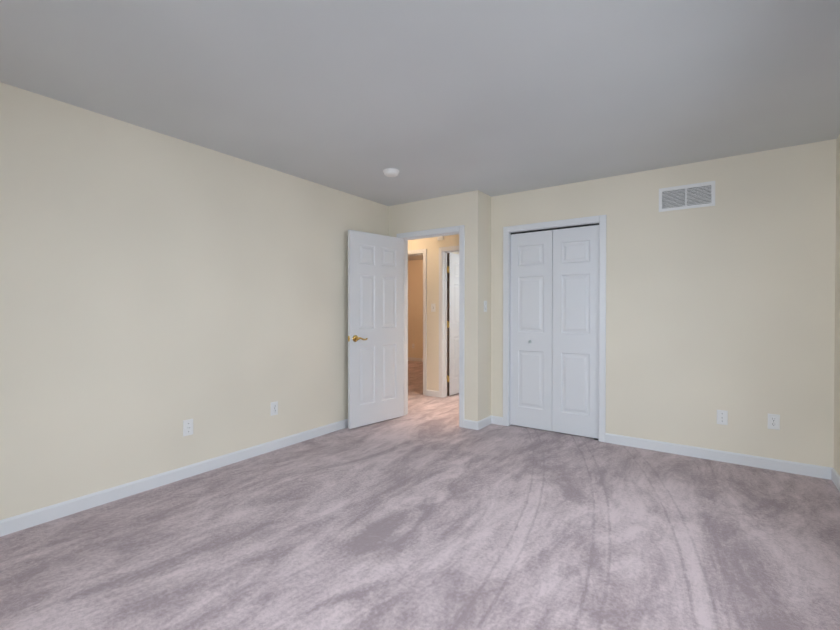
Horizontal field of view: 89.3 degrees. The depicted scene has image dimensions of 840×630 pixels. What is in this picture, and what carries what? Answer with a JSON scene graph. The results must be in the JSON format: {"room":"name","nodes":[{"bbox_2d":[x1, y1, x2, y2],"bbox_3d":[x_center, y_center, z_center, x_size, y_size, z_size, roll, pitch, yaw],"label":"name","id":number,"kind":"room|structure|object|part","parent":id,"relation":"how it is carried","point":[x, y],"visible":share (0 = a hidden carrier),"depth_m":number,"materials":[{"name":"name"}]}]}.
{"room":"empty bedroom","nodes":[
{"label":"empty bedroom","id":0,"kind":"room"},
{"bbox_2d":[0,82,388,519],"bbox_3d":[-1.768,-0.037,3.084,0.115,2.440,4.960,0,1,35],"label":"wall","id":1,"kind":"structure","parent":0,"point":[156,289],"depth_m":2.88,"materials":[{"name":"beige paint"}]},
{"bbox_2d":[0,419,347,536],"bbox_3d":[-1.716,1.140,3.059,0.013,0.085,4.730,0,1,35],"label":"baseboard","id":2,"kind":"structure","parent":1,"relation":"attached to","point":[16,523],"depth_m":2.86,"materials":[{"name":"white wood"}]},
{"bbox_2d":[183,419,192,436],"bbox_3d":[-1.685,0.821,3.095,0.017,0.116,0.072,0,1,35],"label":"outlet","id":3,"kind":"object","parent":1,"relation":"attached to","point":[187,427],"visible":1,"depth_m":3.09,"materials":[{"name":"white plastic"}]},
{"bbox_2d":[271,401,277,415],"bbox_3d":[-1.268,0.815,3.700,0.009,0.116,0.072,0,1,35],"label":"outlet","id":4,"kind":"object","parent":1,"relation":"attached to","point":[273,411],"visible":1,"depth_m":3.70,"materials":[{"name":"white plastic"}]},
{"bbox_2d":[408,260,422,357],"bbox_3d":[0.875,-0.097,9.644,6.315,2.440,0.115,0,1,35],"label":"wall","id":5,"kind":"structure","parent":0,"point":[415,302],"depth_m":10.26,"materials":[{"name":"beige paint"}]},
{"bbox_2d":[408,357,422,361],"bbox_3d":[0.187,1.077,10.057,4.495,0.085,0.013,0,1,35],"label":"baseboard","id":6,"kind":"structure","parent":5,"relation":"attached to","point":[409,358],"depth_m":10.26,"materials":[{"name":"white wood"}]},
{"bbox_2d":[0,361,839,629],"bbox_3d":[-0.734,1.224,5.130,8.854,0.120,9.650,0,1,35],"label":"floor","id":7,"kind":"structure","parent":0,"point":[426,513],"depth_m":2.21,"materials":[{"name":"carpet"}]},
{"bbox_2d":[0,0,839,260],"bbox_3d":[-0.734,-1.336,5.107,8.854,0.120,9.650,0,1,35],"label":"ceiling","id":8,"kind":"structure","parent":0,"point":[428,99],"depth_m":2.27,"materials":[{"name":"white paint"}]},
{"bbox_2d":[383,168,398,176],"bbox_3d":[-0.253,-1.242,3.729,0.144,0.043,0.144,0,1,35],"label":"smoke detector","id":9,"kind":"object","parent":8,"relation":"attached to","point":[390,172],"visible":0.98,"depth_m":3.69,"materials":[{"name":"white plastic"}]},
{"bbox_2d":[408,234,458,390],"bbox_3d":[-1.156,-0.073,7.037,5.966,2.440,0.115,0,1,35],"label":"wall","id":10,"kind":"structure","parent":0,"point":[431,245],"depth_m":6.03,"materials":[{"name":"beige paint"}]},
{"bbox_2d":[408,249,426,394],"bbox_3d":[-0.231,0.101,6.394,0.884,2.102,0.147,0,1,35],"label":"door frame","id":11,"kind":"structure","parent":10,"relation":"attached to","point":[423,251],"depth_m":6.10,"materials":[{"name":"white wood"}]},
{"bbox_2d":[431,304,435,311],"bbox_3d":[0.185,-0.104,6.021,0.072,0.116,0.018,0,1,35],"label":"light switch","id":12,"kind":"object","parent":10,"relation":"attached to","point":[433,307],"visible":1,"depth_m":6.02,"materials":[{"name":"white plastic"}]},
{"bbox_2d":[439,246,458,397],"bbox_3d":[0.667,0.107,5.768,0.886,2.102,0.147,0,1,35],"label":"door frame","id":13,"kind":"structure","parent":10,"relation":"attached to","point":[449,248],"depth_m":5.95,"materials":[{"name":"white wood"}]},
{"bbox_2d":[447,253,458,395],"bbox_3d":[0.626,0.129,6.324,0.042,2.025,0.764,0,1,37],"label":"hall door","id":14,"kind":"structure","parent":10,"relation":"in","point":[452,323],"depth_m":6.08,"materials":[{"name":"white paint"}]},
{"bbox_2d":[389,190,482,420],"bbox_3d":[0.143,-0.052,4.705,1.166,2.440,0.115,0,1,35],"label":"wall","id":15,"kind":"structure","parent":0,"point":[465,209],"depth_m":4.39,"materials":[{"name":"beige paint"}]},
{"bbox_2d":[348,230,403,428],"bbox_3d":[-0.461,0.144,4.597,0.156,2.025,0.772,1,1,44],"label":"entry door","id":16,"kind":"structure","parent":15,"relation":"in","point":[375,328],"depth_m":4.55,"materials":[{"name":"white paint"}]},
{"bbox_3d":[-0.614,0.241,4.370,0.060,0.068,0.153,1,1,44],"label":"handle","id":17,"kind":"part","parent":16,"relation":"part of","materials":[{"name":"gold metal"}]},
{"bbox_2d":[397,225,464,427],"bbox_3d":[0.134,0.117,4.713,0.886,2.102,0.147,0,1,35],"label":"door frame","id":18,"kind":"structure","parent":15,"relation":"attached to","point":[461,229],"depth_m":4.46,"materials":[{"name":"white wood"}]},
{"bbox_2d":[483,193,490,418],"bbox_3d":[0.909,-0.054,4.884,0.115,2.440,1.055,0,1,35],"label":"wall","id":19,"kind":"structure","parent":0,"point":[487,298],"depth_m":4.50,"materials":[{"name":"beige paint"}]},
{"bbox_2d":[472,415,495,429],"bbox_3d":[0.677,1.128,4.454,0.060,0.085,0.323,0,1,35],"label":"baseboard","id":20,"kind":"structure","parent":19,"relation":"attached to","point":[476,425],"depth_m":4.42,"materials":[{"name":"white wood"}]},
{"bbox_2d":[484,301,486,311],"bbox_3d":[0.690,-0.092,4.460,0.010,0.116,0.072,0,1,35],"label":"light switch","id":21,"kind":"object","parent":19,"relation":"attached to","point":[485,306],"visible":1,"depth_m":4.45,"materials":[{"name":"white plastic"}]},
{"bbox_2d":[491,139,836,467],"bbox_3d":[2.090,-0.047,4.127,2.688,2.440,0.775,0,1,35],"label":"wall","id":22,"kind":"structure","parent":0,"point":[726,302],"depth_m":3.43,"materials":[{"name":"beige paint"}]},
{"bbox_2d":[503,215,605,441],"bbox_3d":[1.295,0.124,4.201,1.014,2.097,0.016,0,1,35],"label":"trim","id":23,"kind":"structure","parent":22,"relation":"attached to","point":[601,219],"depth_m":3.94,"materials":[{"name":"white wood"}]},
{"bbox_2d":[510,223,598,439],"bbox_3d":[1.317,0.155,4.232,0.884,2.034,0.061,0,1,35],"label":"bifold closet door","id":24,"kind":"structure","parent":22,"relation":"in","point":[554,334],"depth_m":4.21,"materials":[{"name":"white paint"}]},
{"bbox_2d":[659,181,714,211],"bbox_3d":[2.222,-0.987,3.548,0.400,0.200,0.012,0,1,35],"label":"air vent","id":25,"kind":"object","parent":22,"relation":"in","point":[695,195],"visible":1,"depth_m":3.54,"materials":[{"name":"white metal"}]},
{"bbox_2d":[605,433,827,478],"bbox_3d":[2.334,1.136,3.488,1.516,0.085,0.013,0,1,35],"label":"baseboard","id":26,"kind":"structure","parent":22,"relation":"attached to","point":[811,470],"depth_m":3.41,"materials":[{"name":"white wood"}]},
{"bbox_2d":[717,410,727,424],"bbox_3d":[2.429,0.825,3.415,0.072,0.116,0.017,0,1,35],"label":"outlet","id":27,"kind":"object","parent":22,"relation":"attached to","point":[722,417],"visible":1,"depth_m":3.42,"materials":[{"name":"white plastic"}]},
{"bbox_2d":[768,413,779,429],"bbox_3d":[2.694,0.813,3.236,0.072,0.116,0.009,0,1,35],"label":"outlet","id":28,"kind":"object","parent":22,"relation":"attached to","point":[776,419],"visible":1,"depth_m":3.23,"materials":[{"name":"white plastic"}]},
{"bbox_2d":[834,135,839,475],"bbox_3d":[1.576,-0.018,0.941,0.115,2.440,5.270,0,1,35],"label":"wall","id":29,"kind":"structure","parent":0,"point":[837,381],"depth_m":2.98,"materials":[{"name":"beige paint"}]},
{"bbox_2d":[828,467,839,491],"bbox_3d":[1.524,1.159,0.988,0.013,0.085,5.040,0,1,35],"label":"baseboard","id":30,"kind":"structure","parent":29,"relation":"attached to","point":[833,475],"depth_m":2.97,"materials":[{"name":"white wood"}]}
]}

